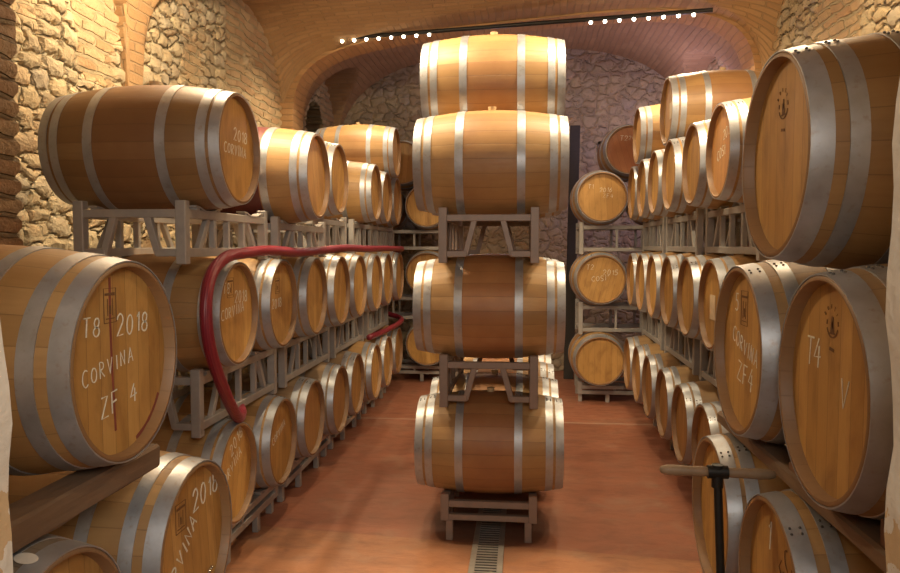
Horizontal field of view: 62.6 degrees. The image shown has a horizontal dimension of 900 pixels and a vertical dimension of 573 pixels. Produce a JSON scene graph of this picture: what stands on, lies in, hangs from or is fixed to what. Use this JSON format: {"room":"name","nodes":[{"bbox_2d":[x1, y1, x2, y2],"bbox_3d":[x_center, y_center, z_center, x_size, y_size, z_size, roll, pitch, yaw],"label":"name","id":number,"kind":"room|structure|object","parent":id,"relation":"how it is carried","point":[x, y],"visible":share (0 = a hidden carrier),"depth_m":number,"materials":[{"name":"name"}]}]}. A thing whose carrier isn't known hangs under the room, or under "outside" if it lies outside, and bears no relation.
{"room":"wine cellar","nodes":[
{"label":"wine cellar","id":0,"kind":"room"},
{"bbox_2d":[0,0,22,245],"bbox_3d":[-2.303,-0.745,3.068,0.620,4.950,0.620,0,3,6],"label":"wall","id":1,"kind":"structure","parent":0,"point":[10,186],"depth_m":3.29,"materials":[{"name":"beige brick"}]},
{"bbox_2d":[10,0,333,387],"bbox_3d":[-2.522,-0.925,6.341,0.500,4.950,10.400,0,3,6],"label":"wall","id":2,"kind":"structure","parent":0,"point":[65,47],"depth_m":5.16,"materials":[{"name":"beige stone"}]},
{"bbox_2d":[279,8,761,246],"bbox_3d":[0.623,-1.039,8.396,5.791,4.950,0.462,1,3,15],"label":"arch","id":3,"kind":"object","parent":2,"relation":"attached to","point":[292,111],"depth_m":8.34,"materials":[{"name":"brick"}]},
{"bbox_2d":[113,0,784,103],"bbox_3d":[0.260,-2.045,4.703,5.460,1.494,7.820,0,3,6],"label":"ceiling","id":4,"kind":"structure","parent":0,"point":[297,32],"depth_m":7.72,"materials":[{"name":"brick"}]},
{"bbox_2d":[341,8,712,42],"bbox_3d":[0.579,-2.774,7.918,4.219,0.105,0.050,1,3,16],"label":"bar","id":5,"kind":"object","parent":4,"relation":"attached to","point":[693,12],"visible":1,"depth_m":7.79,"materials":[{"name":"black metal"}]},
{"bbox_2d":[0,79,899,572],"bbox_3d":[0.097,0.047,0.969,6.000,3.600,0.220,0,3,6],"label":"wall","id":6,"kind":"structure","parent":0,"point":[892,313],"depth_m":1.02,"materials":[{"name":"paint"}]},
{"bbox_2d":[225,369,702,572],"bbox_3d":[0.279,1.672,5.097,5.880,0.100,15.000,0,3,6],"label":"floor","id":7,"kind":"structure","parent":0,"point":[364,508],"depth_m":5.34,"materials":[{"name":"tile"}]},
{"bbox_2d":[227,486,277,564],"bbox_3d":[-1.584,1.504,4.700,0.594,0.280,1.254,0,3,6],"label":"rack","id":8,"kind":"object","parent":7,"relation":"on","point":[263,498],"visible":0.19,"depth_m":4.91,"materials":[{"name":"metal"}]},
{"bbox_2d":[151,412,256,524],"bbox_3d":[-1.712,1.094,4.409,0.950,0.680,0.680,0,3,6],"label":"wine barrel","id":9,"kind":"object","parent":8,"relation":"on","point":[230,444],"visible":0.27,"depth_m":4.31,"materials":[{"name":"brown wood"}]},
{"bbox_2d":[174,390,296,488],"bbox_3d":[-1.606,1.055,5.111,0.950,0.680,0.680,0,3,6],"label":"wine barrel","id":10,"kind":"object","parent":8,"relation":"on","point":[272,419],"visible":0.39,"depth_m":4.95,"materials":[{"name":"brown wood"}]},
{"bbox_2d":[167,349,276,437],"bbox_3d":[-1.584,0.601,4.651,0.594,0.373,1.254,0,3,6],"label":"rack","id":11,"kind":"object","parent":10,"relation":"on","point":[198,379],"visible":0.37,"depth_m":4.35,"materials":[{"name":"metal"}]},
{"bbox_2d":[114,254,258,371],"bbox_3d":[-1.666,0.151,4.262,0.950,0.680,0.680,0,3,6],"label":"wine barrel","id":12,"kind":"object","parent":11,"relation":"on","point":[235,307],"visible":0.49,"depth_m":4.05,"materials":[{"name":"brown wood"}]},
{"bbox_2d":[72,200,267,263],"bbox_3d":[-1.553,-0.304,4.306,0.594,0.320,1.194,0,3,6],"label":"rack","id":13,"kind":"object","parent":12,"relation":"on","point":[184,214],"visible":0.85,"depth_m":3.88,"materials":[{"name":"paint"}]},
{"bbox_2d":[38,81,260,210],"bbox_3d":[-1.583,-0.745,3.982,0.950,0.705,0.680,0,3,6],"label":"wine barrel","id":14,"kind":"object","parent":13,"relation":"on","point":[154,145],"visible":0.88,"depth_m":3.71,"materials":[{"name":"brown wood"}]},
{"bbox_2d":[209,256,297,350],"bbox_3d":[-1.577,0.110,4.995,0.950,0.680,0.680,0,3,6],"label":"wine barrel","id":15,"kind":"object","parent":11,"relation":"on","point":[275,279],"visible":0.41,"depth_m":4.85,"materials":[{"name":"brown wood"}]},
{"bbox_2d":[192,216,325,258],"bbox_3d":[-1.372,-0.354,5.513,0.594,0.286,1.194,0,3,6],"label":"rack","id":16,"kind":"object","parent":15,"relation":"on","point":[276,226],"visible":0.34,"depth_m":5.21,"materials":[{"name":"paint"}]},
{"bbox_2d":[220,127,329,223],"bbox_3d":[-1.375,-0.763,5.158,0.950,0.682,0.682,0,3,6],"label":"wine barrel","id":17,"kind":"object","parent":16,"relation":"on","point":[293,186],"visible":0.49,"depth_m":4.89,"materials":[{"name":"brown wood"}]},
{"bbox_2d":[199,244,403,422],"bbox_3d":[-1.106,0.147,6.815,0.608,1.068,6.280,0,3,6],"label":"hose","id":18,"kind":"object","parent":11,"relation":"on","point":[237,414],"visible":0.86,"depth_m":3.98,"materials":[{"name":"red rubber"}]},
{"bbox_2d":[277,435,329,501],"bbox_3d":[-1.442,1.425,6.121,0.594,0.280,1.254,0,3,6],"label":"rack","id":19,"kind":"object","parent":7,"relation":"on","point":[299,464],"visible":0.16,"depth_m":5.84,"materials":[{"name":"metal"}]},
{"bbox_2d":[204,373,324,457],"bbox_3d":[-1.521,1.017,5.805,0.950,0.680,0.680,0,3,6],"label":"wine barrel","id":20,"kind":"object","parent":19,"relation":"on","point":[306,395],"visible":0.34,"depth_m":5.66,"materials":[{"name":"brown wood"}]},
{"bbox_2d":[207,327,329,387],"bbox_3d":[-1.442,0.523,6.071,0.594,0.373,1.254,0,3,6],"label":"rack","id":21,"kind":"object","parent":20,"relation":"on","point":[323,355],"visible":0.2,"depth_m":5.80,"materials":[{"name":"metal"}]},
{"bbox_2d":[269,256,327,337],"bbox_3d":[-1.483,0.072,5.688,0.950,0.680,0.680,0,3,6],"label":"wine barrel","id":22,"kind":"object","parent":21,"relation":"on","point":[310,274],"visible":0.31,"depth_m":5.55,"materials":[{"name":"brown wood"}]},
{"bbox_2d":[314,254,349,327],"bbox_3d":[-1.393,0.034,6.382,0.950,0.680,0.680,0,3,6],"label":"wine barrel","id":23,"kind":"object","parent":21,"relation":"on","point":[336,267],"visible":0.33,"depth_m":6.27,"materials":[{"name":"brown wood"}]},
{"bbox_2d":[245,217,346,256],"bbox_3d":[-1.364,-0.460,6.694,0.594,0.368,1.194,0,3,6],"label":"rack","id":24,"kind":"object","parent":23,"relation":"on","point":[337,239],"visible":0.18,"depth_m":6.86,"materials":[{"name":"paint"}]},
{"bbox_2d":[324,142,347,216],"bbox_3d":[-1.398,-0.908,6.298,0.950,0.680,0.680,0,3,6],"label":"wine barrel","id":25,"kind":"object","parent":24,"relation":"on","point":[338,197],"visible":0.24,"depth_m":6.26,"materials":[{"name":"brown wood"}]},
{"bbox_2d":[241,359,348,435],"bbox_3d":[-1.417,0.979,6.497,0.950,0.680,0.680,0,3,6],"label":"wine barrel","id":26,"kind":"object","parent":19,"relation":"on","point":[333,378],"visible":0.38,"depth_m":6.34,"materials":[{"name":"brown wood"}]},
{"bbox_2d":[327,401,363,448],"bbox_3d":[-1.300,1.347,7.542,0.594,0.280,1.254,0,3,6],"label":"rack","id":27,"kind":"object","parent":7,"relation":"on","point":[353,418],"visible":0.18,"depth_m":7.44,"materials":[{"name":"metal"}]},
{"bbox_2d":[277,348,364,415],"bbox_3d":[-1.360,0.939,7.213,0.950,0.680,0.680,0,3,6],"label":"wine barrel","id":28,"kind":"object","parent":27,"relation":"on","point":[353,363],"visible":0.27,"depth_m":7.11,"materials":[{"name":"brown wood"}]},
{"bbox_2d":[277,313,363,357],"bbox_3d":[-1.300,0.445,7.492,0.594,0.373,1.254,0,3,6],"label":"rack","id":29,"kind":"object","parent":28,"relation":"on","point":[337,344],"visible":0.23,"depth_m":7.39,"materials":[{"name":"metal"}]},
{"bbox_2d":[330,252,366,318],"bbox_3d":[-1.324,-0.007,7.117,0.950,0.680,0.680,0,3,6],"label":"wine barrel","id":30,"kind":"object","parent":29,"relation":"on","point":[356,263],"visible":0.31,"depth_m":7.04,"materials":[{"name":"brown wood"}]},
{"bbox_2d":[347,252,382,311],"bbox_3d":[-1.234,-0.045,7.816,0.950,0.680,0.680,0,3,6],"label":"wine barrel","id":31,"kind":"object","parent":29,"relation":"on","point":[372,261],"visible":0.3,"depth_m":7.70,"materials":[{"name":"brown wood"}]},
{"bbox_2d":[297,219,377,253],"bbox_3d":[-1.213,-0.542,8.204,0.594,0.365,1.294,0,3,6],"label":"rack","id":32,"kind":"object","parent":31,"relation":"on","point":[354,238],"visible":0.28,"depth_m":7.92,"materials":[{"name":"paint"}]},
{"bbox_2d":[324,161,381,222],"bbox_3d":[-1.244,-0.990,7.840,0.950,0.680,0.680,0,3,6],"label":"wine barrel","id":33,"kind":"object","parent":32,"relation":"on","point":[364,201],"visible":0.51,"depth_m":7.58,"materials":[{"name":"brown wood"}]},
{"bbox_2d":[363,171,391,224],"bbox_3d":[-1.193,-1.033,8.618,0.950,0.680,0.680,0,3,6],"label":"wine barrel","id":34,"kind":"object","parent":32,"relation":"on","point":[386,208],"visible":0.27,"depth_m":8.61,"materials":[{"name":"brown wood"}]},
{"bbox_2d":[316,122,400,178],"bbox_3d":[-1.111,-1.628,8.964,0.950,0.705,0.680,0,3,6],"label":"wine barrel","id":35,"kind":"object","parent":34,"relation":"on","point":[378,145],"visible":0.66,"depth_m":8.66,"materials":[{"name":"brown wood"}]},
{"bbox_2d":[300,339,381,400],"bbox_3d":[-1.250,0.901,7.910,0.950,0.680,0.680,0,3,6],"label":"wine barrel","id":36,"kind":"object","parent":27,"relation":"on","point":[370,352],"visible":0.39,"depth_m":7.74,"materials":[{"name":"brown wood"}]},
{"bbox_2d":[362,387,385,413],"bbox_3d":[-1.150,1.265,9.031,0.594,0.280,1.312,0,3,6],"label":"rack","id":37,"kind":"object","parent":7,"relation":"on","point":[383,389],"visible":0.08,"depth_m":8.71,"materials":[{"name":"metal"}]},
{"bbox_2d":[320,331,392,387],"bbox_3d":[-1.184,0.862,8.621,0.950,0.681,0.680,0,3,6],"label":"wine barrel","id":38,"kind":"object","parent":37,"relation":"on","point":[384,342],"visible":0.17,"depth_m":8.56,"materials":[{"name":"brown wood"}]},
{"bbox_2d":[398,359,438,380],"bbox_3d":[-0.618,1.181,10.680,1.254,0.265,0.594,0,3,6],"label":"rack","id":39,"kind":"object","parent":7,"relation":"on","point":[414,367],"visible":0.19,"depth_m":10.37,"materials":[{"name":"metal"}]},
{"bbox_2d":[405,325,439,365],"bbox_3d":[-0.271,0.767,10.613,0.680,0.680,0.950,0,3,6],"label":"wine barrel","id":40,"kind":"object","parent":39,"relation":"on","point":[420,357],"visible":0.3,"depth_m":10.19,"materials":[{"name":"brown wood"}]},
{"bbox_2d":[369,294,412,318],"bbox_3d":[-0.618,0.279,10.631,1.254,0.388,0.594,0,3,6],"label":"rack","id":41,"kind":"object","parent":40,"relation":"on","point":[406,315],"visible":0.05,"depth_m":10.38,"materials":[{"name":"metal"}]},
{"bbox_2d":[405,250,437,289],"bbox_3d":[-0.271,-0.197,10.559,0.680,0.680,0.950,0,3,6],"label":"wine barrel","id":42,"kind":"object","parent":41,"relation":"on","point":[423,255],"visible":0.35,"depth_m":10.13,"materials":[{"name":"brown wood"}]},
{"bbox_2d":[366,230,437,249],"bbox_3d":[-0.618,-0.667,10.579,1.254,0.353,0.594,0,3,6],"label":"rack","id":43,"kind":"object","parent":42,"relation":"on","point":[399,232],"visible":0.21,"depth_m":10.28,"materials":[{"name":"paint"}]},
{"bbox_2d":[405,188,437,229],"bbox_3d":[-0.271,-1.125,10.508,0.680,0.680,0.950,0,3,6],"label":"wine barrel","id":44,"kind":"object","parent":43,"relation":"on","point":[422,220],"visible":0.34,"depth_m":10.08,"materials":[{"name":"brown wood"}]},
{"bbox_2d":[468,508,506,572],"bbox_3d":[0.149,1.690,3.752,0.200,0.009,3.300,0,3,6],"label":"floor drain","id":45,"kind":"object","parent":7,"relation":"on","point":[487,552],"visible":0.76,"depth_m":4.67,"materials":[{"name":"metal"}]},
{"bbox_2d":[440,489,536,542],"bbox_3d":[0.307,1.456,5.349,0.620,0.304,1.224,0,3,6],"label":"rack","id":46,"kind":"object","parent":7,"relation":"on","point":[447,501],"visible":0.41,"depth_m":4.75,"materials":[{"name":"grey metal"}]},
{"bbox_2d":[414,387,563,493],"bbox_3d":[0.272,1.026,4.971,0.950,0.705,0.680,0,3,6],"label":"wine barrel","id":47,"kind":"object","parent":46,"relation":"on","point":[487,442],"visible":0.96,"depth_m":4.69,"materials":[{"name":"brown wood"}]},
{"bbox_2d":[430,369,558,397],"bbox_3d":[0.342,0.988,5.677,0.950,0.705,0.680,0,3,6],"label":"wine barrel","id":48,"kind":"object","parent":46,"relation":"on","point":[482,380],"visible":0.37,"depth_m":5.51,"materials":[{"name":"brown wood"}]},
{"bbox_2d":[439,354,537,408],"bbox_3d":[0.302,0.564,5.255,0.620,0.334,1.254,0,3,6],"label":"rack","id":49,"kind":"object","parent":48,"relation":"on","point":[450,367],"visible":0.59,"depth_m":4.65,"materials":[{"name":"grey metal"}]},
{"bbox_2d":[413,255,565,357],"bbox_3d":[0.267,0.132,4.872,0.950,0.680,0.680,0,3,6],"label":"wine barrel","id":50,"kind":"object","parent":49,"relation":"on","point":[472,306],"visible":0.92,"depth_m":4.59,"materials":[{"name":"brown wood"}]},
{"bbox_2d":[468,254,558,260],"bbox_3d":[0.340,0.091,5.607,0.950,0.680,0.680,0,3,6],"label":"wine barrel","id":51,"kind":"object","parent":49,"relation":"on","point":[469,254],"visible":0.05,"depth_m":5.53,"materials":[{"name":"brown wood"}]},
{"bbox_2d":[438,207,539,262],"bbox_3d":[0.298,-0.349,5.165,0.620,0.345,1.254,0,3,6],"label":"rack","id":52,"kind":"object","parent":51,"relation":"on","point":[450,226],"visible":0.96,"depth_m":4.57,"materials":[{"name":"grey metal"}]},
{"bbox_2d":[412,106,568,213],"bbox_3d":[0.271,-0.798,4.760,0.950,0.705,0.680,0,3,6],"label":"wine barrel","id":53,"kind":"object","parent":52,"relation":"on","point":[490,161],"visible":0.98,"depth_m":4.48,"materials":[{"name":"brown wood"}]},
{"bbox_2d":[432,211,560,217],"bbox_3d":[0.344,-0.838,5.495,0.950,0.705,0.680,0,3,6],"label":"wine barrel","id":54,"kind":"object","parent":52,"relation":"on","point":[556,212],"visible":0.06,"depth_m":5.40,"materials":[{"name":"brown wood"}]},
{"bbox_2d":[420,31,565,117],"bbox_3d":[0.302,-1.390,5.097,0.950,0.705,0.680,0,3,6],"label":"wine barrel","id":55,"kind":"object","parent":54,"relation":"on","point":[514,72],"visible":0.83,"depth_m":4.80,"materials":[{"name":"brown wood"}]},
{"bbox_2d":[563,125,579,378],"bbox_3d":[1.742,-0.489,10.577,0.148,3.618,0.331,2,4,26],"label":"board","id":56,"kind":"object","parent":7,"relation":"on","point":[574,156],"visible":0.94,"depth_m":10.55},
{"bbox_2d":[574,374,632,401],"bbox_3d":[2.177,1.268,9.238,1.194,0.250,0.594,0,3,6],"label":"rack","id":57,"kind":"object","parent":7,"relation":"on","point":[579,385],"visible":0.44,"depth_m":8.99,"materials":[{"name":"metal"}]},
{"bbox_2d":[568,327,623,385],"bbox_3d":[1.820,0.859,9.221,0.680,0.680,0.950,0,3,6],"label":"wine barrel","id":58,"kind":"object","parent":57,"relation":"on","point":[596,358],"visible":0.83,"depth_m":8.79,"materials":[{"name":"brown wood"}]},
{"bbox_2d":[575,299,671,333],"bbox_3d":[2.177,0.371,9.188,1.194,0.393,0.594,0,3,6],"label":"rack","id":59,"kind":"object","parent":58,"relation":"on","point":[582,327],"visible":0.46,"depth_m":8.95,"materials":[{"name":"metal"}]},
{"bbox_2d":[569,251,626,304],"bbox_3d":[1.825,-0.110,9.167,0.680,0.680,0.950,0,3,6],"label":"wine barrel","id":60,"kind":"object","parent":59,"relation":"on","point":[595,277],"visible":0.97,"depth_m":8.73,"materials":[{"name":"brown wood"}]},
{"bbox_2d":[576,222,656,253],"bbox_3d":[2.177,-0.595,9.135,1.194,0.388,0.594,0,3,6],"label":"rack","id":61,"kind":"object","parent":60,"relation":"on","point":[580,227],"visible":0.62,"depth_m":8.89,"materials":[{"name":"paint"}]},
{"bbox_2d":[570,170,627,224],"bbox_3d":[1.825,-1.073,9.114,0.680,0.680,0.950,0,3,6],"label":"wine barrel","id":62,"kind":"object","parent":61,"relation":"on","point":[600,197],"visible":0.98,"depth_m":8.68,"materials":[{"name":"brown wood"}]},
{"bbox_2d":[626,189,642,224],"bbox_3d":[2.567,-1.086,9.341,0.680,0.680,0.950,0,3,6],"label":"wine barrel","id":63,"kind":"object","parent":61,"relation":"on","point":[636,222],"visible":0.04,"depth_m":9.40,"materials":[{"name":"brown wood"}]},
{"bbox_2d":[597,124,638,181],"bbox_3d":[2.216,-1.673,9.364,0.680,0.680,0.950,0,3,6],"label":"wine barrel","id":64,"kind":"object","parent":63,"relation":"on","point":[615,151],"visible":0.52,"depth_m":8.94,"materials":[{"name":"brown wood"}]},
{"bbox_2d":[666,439,685,464],"bbox_3d":[2.323,1.397,6.633,0.594,0.280,1.254,0,3,6],"label":"rack","id":65,"kind":"object","parent":7,"relation":"on","point":[671,441],"visible":0.02,"depth_m":6.89,"materials":[{"name":"metal"}]},
{"bbox_2d":[642,351,709,418],"bbox_3d":[2.340,0.952,6.984,0.950,0.681,0.680,0,3,6],"label":"wine barrel","id":66,"kind":"object","parent":65,"relation":"on","point":[653,363],"visible":0.23,"depth_m":6.90,"materials":[{"name":"brown wood"}]},
{"bbox_2d":[664,326,699,374],"bbox_3d":[2.319,0.494,6.544,0.594,0.378,1.254,0,3,6],"label":"rack","id":67,"kind":"object","parent":66,"relation":"on","point":[674,341],"visible":0.12,"depth_m":6.47,"materials":[{"name":"metal"}]},
{"bbox_2d":[646,252,691,319],"bbox_3d":[2.356,0.001,6.890,0.950,0.680,0.680,0,3,6],"label":"wine barrel","id":68,"kind":"object","parent":67,"relation":"on","point":[653,275],"visible":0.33,"depth_m":6.89,"materials":[{"name":"brown wood"}]},
{"bbox_2d":[660,252,704,328],"bbox_3d":[2.282,0.042,6.145,0.950,0.680,0.680,0,3,6],"label":"wine barrel","id":69,"kind":"object","parent":67,"relation":"on","point":[671,264],"visible":0.21,"depth_m":6.15,"materials":[{"name":"brown wood"}]},
{"bbox_2d":[666,208,749,255],"bbox_3d":[2.318,-0.462,6.481,0.594,0.385,1.294,0,3,6],"label":"rack","id":70,"kind":"object","parent":69,"relation":"on","point":[695,240],"visible":0.47,"depth_m":6.51,"materials":[{"name":"paint"}]},
{"bbox_2d":[648,149,685,216],"bbox_3d":[2.354,-0.959,6.817,0.950,0.680,0.680,0,3,6],"label":"wine barrel","id":71,"kind":"object","parent":70,"relation":"on","point":[655,200],"visible":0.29,"depth_m":6.82,"materials":[{"name":"brown wood"}]},
{"bbox_2d":[660,67,760,145],"bbox_3d":[2.358,-1.538,6.418,0.950,0.705,0.680,0,3,6],"label":"wine barrel","id":72,"kind":"object","parent":71,"relation":"on","point":[688,98],"visible":0.45,"depth_m":6.17,"materials":[{"name":"brown wood"}]},
{"bbox_2d":[662,137,705,213],"bbox_3d":[2.282,-0.919,6.092,0.950,0.680,0.680,0,3,6],"label":"wine barrel","id":73,"kind":"object","parent":70,"relation":"on","point":[672,188],"visible":0.27,"depth_m":6.04,"materials":[{"name":"brown wood"}]},
{"bbox_2d":[655,365,700,439],"bbox_3d":[2.266,0.993,6.239,0.950,0.680,0.680,0,3,6],"label":"wine barrel","id":74,"kind":"object","parent":65,"relation":"on","point":[668,378],"visible":0.27,"depth_m":6.18,"materials":[{"name":"brown wood"}]},
{"bbox_2d":[659,463,776,572],"bbox_3d":[0.866,1.176,2.401,0.368,1.190,0.120,0,3,6],"label":"rod","id":75,"kind":"object","parent":7,"relation":"on","point":[716,472],"visible":0.99,"depth_m":2.39,"materials":[{"name":"brown wood"}]},
{"bbox_2d":[706,463,729,488],"bbox_3d":[0.870,0.616,2.408,0.064,0.074,0.044,0,3,6],"label":"socket","id":76,"kind":"object","parent":75,"relation":"attached to","point":[716,472],"depth_m":2.39,"materials":[{"name":"black metal"}]},
{"bbox_3d":[-1.399,1.497,2.326,0.594,0.555,1.374,0,3,6],"label":"rack","id":77,"kind":"object","parent":7,"relation":"on","visible":0},
{"bbox_2d":[13,534,120,572],"bbox_3d":[-1.438,0.956,1.908,0.950,0.680,0.680,0,3,6],"label":"wine barrel","id":78,"kind":"object","parent":77,"relation":"on","point":[49,553],"visible":0.83,"depth_m":1.90,"materials":[{"name":"brown wood"}]},
{"bbox_2d":[9,443,159,552],"bbox_3d":[-1.076,0.594,1.892,0.106,0.082,1.180,0,3,6],"label":"wooden beam","id":79,"kind":"structure","parent":78,"relation":"on","point":[43,511],"depth_m":2.00,"materials":[{"name":"brown wood"}]},
{"bbox_2d":[0,245,176,475],"bbox_3d":[-1.404,0.214,2.206,0.950,0.680,0.680,0,3,6],"label":"wine barrel","id":80,"kind":"object","parent":79,"relation":"on","point":[90,339],"visible":1,"depth_m":2.02,"materials":[{"name":"brown wood"}]},
{"bbox_2d":[8,450,231,572],"bbox_3d":[-1.332,0.914,2.675,1.008,0.680,0.680,0,3,6],"label":"wine barrel","id":81,"kind":"object","parent":77,"relation":"on","point":[176,517],"visible":0.59,"depth_m":2.47,"materials":[{"name":"brown wood"}]},
{"bbox_3d":[1.472,1.482,2.596,0.594,0.555,1.294,0,3,6],"label":"rack","id":82,"kind":"object","parent":7,"relation":"on","visible":0},
{"bbox_2d":[692,432,790,572],"bbox_3d":[1.508,0.901,2.918,0.950,0.680,0.680,0,3,6],"label":"wine barrel","id":83,"kind":"object","parent":82,"relation":"on","point":[726,449],"visible":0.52,"depth_m":2.84,"materials":[{"name":"brown wood"}]},
{"bbox_2d":[738,489,883,572],"bbox_3d":[1.437,0.940,2.213,0.950,0.680,0.680,0,3,6],"label":"wine barrel","id":84,"kind":"object","parent":82,"relation":"on","point":[780,532],"visible":0.66,"depth_m":2.15,"materials":[{"name":"brown wood"}]},
{"bbox_2d":[717,411,885,572],"bbox_3d":[1.070,0.594,2.140,0.106,0.055,1.900,0,3,6],"label":"wooden beam","id":85,"kind":"structure","parent":84,"relation":"on","point":[863,532],"depth_m":1.97,"materials":[{"name":"brown wood"}]},
{"bbox_2d":[714,259,837,443],"bbox_3d":[1.461,0.224,2.520,0.950,0.680,0.680,0,3,6],"label":"wine barrel","id":86,"kind":"object","parent":85,"relation":"on","point":[754,299],"visible":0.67,"depth_m":2.46,"materials":[{"name":"brown wood"}]},
{"bbox_2d":[778,263,893,519],"bbox_3d":[1.402,0.262,1.827,0.950,0.680,0.680,0,3,6],"label":"wine barrel","id":87,"kind":"object","parent":85,"relation":"on","point":[835,381],"visible":0.94,"depth_m":1.81,"materials":[{"name":"brown wood"}]},
{"bbox_2d":[742,30,899,268],"bbox_3d":[1.422,-0.377,2.116,0.969,0.694,0.694,0,3,6],"label":"wine barrel","id":88,"kind":"object","parent":87,"relation":"on","point":[818,184],"visible":0.98,"depth_m":1.94,"materials":[{"name":"brown wood"}]},
{"bbox_2d":[343,49,686,370],"bbox_3d":[0.920,-1.202,11.366,5.480,4.950,0.300,0,3,6],"label":"wall","id":89,"kind":"structure","parent":0,"point":[604,91],"depth_m":11.12,"materials":[{"name":"stone"}]},
{"bbox_2d":[303,22,740,125],"bbox_3d":[0.752,-2.606,9.604,5.460,1.710,3.120,0,3,6],"label":"ceiling","id":90,"kind":"structure","parent":0,"point":[669,49],"depth_m":10.13,"materials":[{"name":"brick"}]},
{"bbox_2d":[708,0,899,239],"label":"wall","id":91,"kind":"structure","parent":0,"point":[800,22],"depth_m":5.99,"materials":[{"name":"beige stone"}]},
{"bbox_3d":[2.179,1.476,5.193,0.594,0.280,1.254,0,3,6],"label":"rack","id":92,"kind":"object","parent":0,"visible":0},
{"bbox_2d":[671,380,718,465],"bbox_3d":[2.194,1.032,5.524,0.950,0.680,0.680,0,3,6],"label":"wine barrel","id":93,"kind":"object","parent":92,"relation":"on","point":[686,397],"visible":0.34,"depth_m":5.47,"materials":[{"name":"brown wood"}]},
{"bbox_2d":[699,340,716,386],"bbox_3d":[2.175,0.574,5.103,0.594,0.378,1.254,0,3,6],"label":"rack","id":94,"kind":"object","parent":93,"relation":"on","point":[707,370],"visible":0.07,"depth_m":5.68,"materials":[{"name":"metal"}]},
{"bbox_2d":[677,253,742,339],"bbox_3d":[2.210,0.081,5.430,0.950,0.680,0.680,0,3,6],"label":"wine barrel","id":95,"kind":"object","parent":94,"relation":"on","point":[690,270],"visible":0.23,"depth_m":5.43,"materials":[{"name":"brown wood"}]},
{"bbox_2d":[705,203,767,260],"bbox_3d":[2.162,-0.376,4.926,0.594,0.385,1.294,0,3,6],"label":"rack","id":96,"kind":"object","parent":95,"relation":"on","point":[712,241],"visible":0.3,"depth_m":5.13,"materials":[{"name":"paint"}]},
{"bbox_2d":[682,120,739,208],"bbox_3d":[2.199,-0.873,5.267,0.950,0.680,0.680,0,3,6],"label":"wine barrel","id":97,"kind":"object","parent":96,"relation":"on","point":[696,192],"visible":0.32,"depth_m":5.24,"materials":[{"name":"brown wood"}]},
{"bbox_2d":[706,97,751,202],"bbox_3d":[2.125,-0.833,4.532,0.950,0.680,0.680,0,3,6],"label":"wine barrel","id":98,"kind":"object","parent":96,"relation":"on","point":[726,131],"visible":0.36,"depth_m":4.48,"materials":[{"name":"brown wood"}]},
{"bbox_2d":[698,254,771,350],"bbox_3d":[2.139,0.120,4.724,0.950,0.680,0.680,0,3,6],"label":"wine barrel","id":99,"kind":"object","parent":94,"relation":"on","point":[714,270],"visible":0.24,"depth_m":4.82,"materials":[{"name":"brown wood"}]},
{"bbox_2d":[691,401,728,464],"bbox_3d":[2.123,1.071,4.819,0.950,0.680,0.680,0,3,6],"label":"wine barrel","id":100,"kind":"object","parent":92,"relation":"on","point":[704,423],"visible":0.09,"depth_m":4.89,"materials":[{"name":"brown wood"}]},
{"bbox_3d":[2.463,1.320,8.029,0.594,0.280,1.214,0,3,6],"label":"rack","id":101,"kind":"object","parent":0,"visible":0},
{"bbox_2d":[623,335,692,389],"bbox_3d":[2.478,0.876,8.355,0.950,0.680,0.680,0,3,6],"label":"wine barrel","id":102,"kind":"object","parent":101,"relation":"on","point":[630,343],"visible":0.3,"depth_m":8.31,"materials":[{"name":"brown wood"}]},
{"bbox_2d":[642,312,664,349],"bbox_3d":[2.459,0.418,7.940,0.594,0.378,1.214,0,3,6],"label":"rack","id":103,"kind":"object","parent":102,"relation":"on","point":[653,328],"visible":0.16,"depth_m":7.95,"materials":[{"name":"metal"}]},
{"bbox_2d":[626,251,657,306],"bbox_3d":[2.494,-0.075,8.261,0.950,0.680,0.680,0,3,6],"label":"wine barrel","id":104,"kind":"object","parent":103,"relation":"on","point":[633,257],"visible":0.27,"depth_m":8.34,"materials":[{"name":"brown wood"}]},
{"bbox_2d":[643,217,715,252],"bbox_3d":[2.459,-0.539,7.887,0.594,0.385,1.254,0,3,6],"label":"rack","id":105,"kind":"object","parent":104,"relation":"on","point":[649,228],"visible":0.37,"depth_m":7.87,"materials":[{"name":"paint"}]},
{"bbox_2d":[628,165,655,221],"bbox_3d":[2.494,-1.036,8.208,0.950,0.681,0.680,0,3,6],"label":"wine barrel","id":106,"kind":"object","parent":105,"relation":"on","point":[632,182],"visible":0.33,"depth_m":8.25,"materials":[{"name":"brown wood"}]},
{"bbox_2d":[633,104,664,163],"bbox_3d":[2.459,-1.611,7.828,0.950,0.705,0.680,0,3,6],"label":"wine barrel","id":107,"kind":"object","parent":106,"relation":"on","point":[646,127],"visible":0.3,"depth_m":7.62,"materials":[{"name":"brown wood"}]},
{"bbox_2d":[637,158,662,219],"bbox_3d":[2.424,-0.997,7.513,0.950,0.680,0.680,0,3,6],"label":"wine barrel","id":108,"kind":"object","parent":105,"relation":"on","point":[642,179],"visible":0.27,"depth_m":7.55,"materials":[{"name":"brown wood"}]},
{"bbox_2d":[636,251,673,312],"bbox_3d":[2.424,-0.036,7.566,0.950,0.680,0.680,0,3,6],"label":"wine barrel","id":109,"kind":"object","parent":103,"relation":"on","point":[642,262],"visible":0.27,"depth_m":7.64,"materials":[{"name":"brown wood"}]},
{"bbox_2d":[632,342,709,403],"bbox_3d":[2.408,0.914,7.660,0.950,0.681,0.680,0,3,6],"label":"wine barrel","id":110,"kind":"object","parent":101,"relation":"on","point":[640,351],"visible":0.23,"depth_m":7.63,"materials":[{"name":"brown wood"}]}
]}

